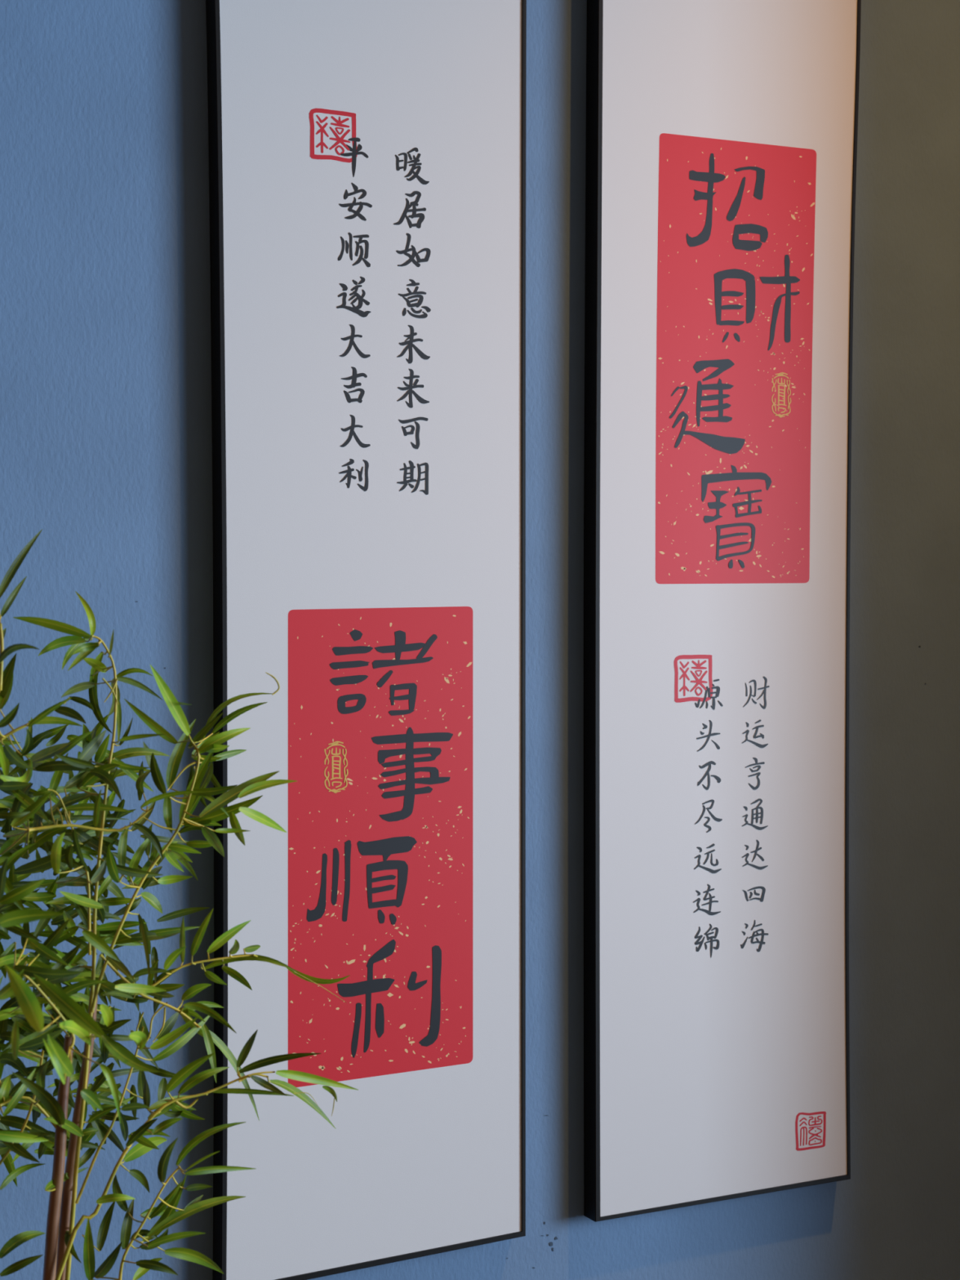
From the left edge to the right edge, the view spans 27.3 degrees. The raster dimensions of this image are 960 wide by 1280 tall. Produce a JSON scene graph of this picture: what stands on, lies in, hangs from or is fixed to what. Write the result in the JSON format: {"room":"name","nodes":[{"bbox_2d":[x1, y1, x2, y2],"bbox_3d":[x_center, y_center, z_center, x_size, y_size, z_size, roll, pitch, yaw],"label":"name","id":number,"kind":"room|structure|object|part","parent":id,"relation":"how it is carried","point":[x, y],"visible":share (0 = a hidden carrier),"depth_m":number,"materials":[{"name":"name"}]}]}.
{"room":"living room","nodes":[
{"label":"living room","id":0,"kind":"room"},
{"bbox_2d":[0,0,959,1279],"bbox_3d":[0.241,-0.308,2.717,9.000,3.300,0.121,-1,3,-28],"label":"wall","id":1,"kind":"structure","parent":0,"point":[106,428],"depth_m":2.57,"materials":[{"name":"blue paint"}]},
{"bbox_2d":[205,0,526,1279],"bbox_3d":[-0.133,-0.060,2.441,0.422,1.687,0.030,-1,3,-28],"label":"panel","id":2,"kind":"object","parent":1,"relation":"attached to","point":[367,157],"visible":0.99,"depth_m":2.43,"materials":[{"name":"white paper"}]},
{"bbox_3d":[-0.121,0.251,2.445,0.254,0.583,0.001,-1,3,-28],"label":"red panel","id":3,"kind":"part","parent":2,"relation":"part of","materials":[{"name":"red paper"}]},
{"bbox_2d":[583,0,861,1222],"bbox_3d":[0.335,-0.095,2.690,0.434,1.734,0.030,-1,3,-28],"label":"panel","id":4,"kind":"object","parent":1,"relation":"attached to","point":[722,135],"visible":1,"depth_m":2.67,"materials":[{"name":"white paper"}]},
{"bbox_3d":[0.349,-0.375,2.672,0.263,0.598,0.001,-1,3,-28],"label":"red panel","id":5,"kind":"part","parent":4,"relation":"part of","materials":[{"name":"red paper"}]},
{"bbox_3d":[1.523,1.486,0.393,9.000,0.100,5.550,-1,3,-28],"label":"floor","id":6,"kind":"structure","parent":0,"visible":0},
{"bbox_2d":[0,528,357,1279],"bbox_3d":[-0.405,0.636,1.856,0.444,1.481,0.608,1,2,24],"label":"bamboo","id":7,"kind":"object","parent":6,"relation":"on","point":[30,1029],"visible":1,"depth_m":1.88,"materials":[{"name":"green plant"}]},
{"bbox_3d":[-0.434,0.015,1.789,0.005,0.061,0.004,-2,3,-34],"label":"stem","id":8,"kind":"part","parent":7,"relation":"part of","materials":[{"name":"green plant"}]},
{"bbox_3d":[-0.435,0.444,1.862,0.049,0.109,0.003,-1,3,-28],"label":"stem","id":9,"kind":"part","parent":7,"relation":"part of","materials":[{"name":"plant"}]},
{"bbox_3d":[-0.413,0.439,1.817,0.059,0.042,0.003,-1,3,-28],"label":"stem","id":10,"kind":"part","parent":7,"relation":"part of","materials":[{"name":"plant"}]},
{"bbox_3d":[-0.410,0.074,1.805,0.070,0.040,0.004,-1,3,-29],"label":"stem","id":11,"kind":"part","parent":7,"relation":"part of","materials":[{"name":"green plant"}]},
{"bbox_3d":[-0.374,0.317,1.696,0.053,0.079,0.003,-1,3,-28],"label":"stem","id":12,"kind":"part","parent":7,"relation":"part of","materials":[{"name":"green plant"}]},
{"bbox_3d":[-0.370,0.233,1.831,0.018,0.121,0.002,-1,3,-28],"label":"stem","id":13,"kind":"part","parent":7,"relation":"part of","materials":[{"name":"green plant"}]},
{"bbox_3d":[-0.361,0.169,1.834,0.119,0.021,0.003,-1,3,-28],"label":"stem","id":14,"kind":"part","parent":7,"relation":"part of","materials":[{"name":"green plant"}]},
{"bbox_3d":[-0.385,0.540,1.847,0.100,1.089,0.005,-1,3,-28],"label":"stem","id":15,"kind":"part","parent":7,"relation":"part of","materials":[{"name":"green plant"}]},
{"bbox_3d":[-0.347,0.446,1.852,0.068,0.160,0.003,-1,3,-28],"label":"stem","id":16,"kind":"part","parent":7,"relation":"part of","materials":[{"name":"green plant"}]},
{"bbox_3d":[-0.316,0.221,1.861,0.109,0.251,0.004,-1,3,-28],"label":"stem","id":17,"kind":"part","parent":7,"relation":"part of","materials":[{"name":"green plant"}]},
{"bbox_3d":[-0.314,0.556,1.874,0.062,0.104,0.003,-1,3,-28],"label":"stem","id":18,"kind":"part","parent":7,"relation":"part of","materials":[{"name":"green plant"}]},
{"bbox_3d":[-0.361,0.747,1.846,0.366,0.650,0.005,-1,3,-28],"label":"stem","id":19,"kind":"part","parent":7,"relation":"part of","materials":[{"name":"green plant"}]},
{"bbox_3d":[-0.293,0.340,1.832,0.069,0.047,0.003,-1,3,-28],"label":"stem","id":20,"kind":"part","parent":7,"relation":"part of","materials":[{"name":"green plant"}]},
{"bbox_3d":[-0.288,0.311,1.879,0.154,0.039,0.003,-1,3,-28],"label":"stem","id":21,"kind":"part","parent":7,"relation":"part of","materials":[{"name":"green plant"}]},
{"bbox_3d":[-0.282,0.442,1.887,0.028,0.014,0.003,-1,3,-28],"label":"stem","id":22,"kind":"part","parent":7,"relation":"part of","materials":[{"name":"plant"}]},
{"bbox_3d":[-0.221,0.425,1.919,0.031,0.007,0.002,-1,3,-28],"label":"stem","id":23,"kind":"part","parent":7,"relation":"part of","materials":[{"name":"green plant"}]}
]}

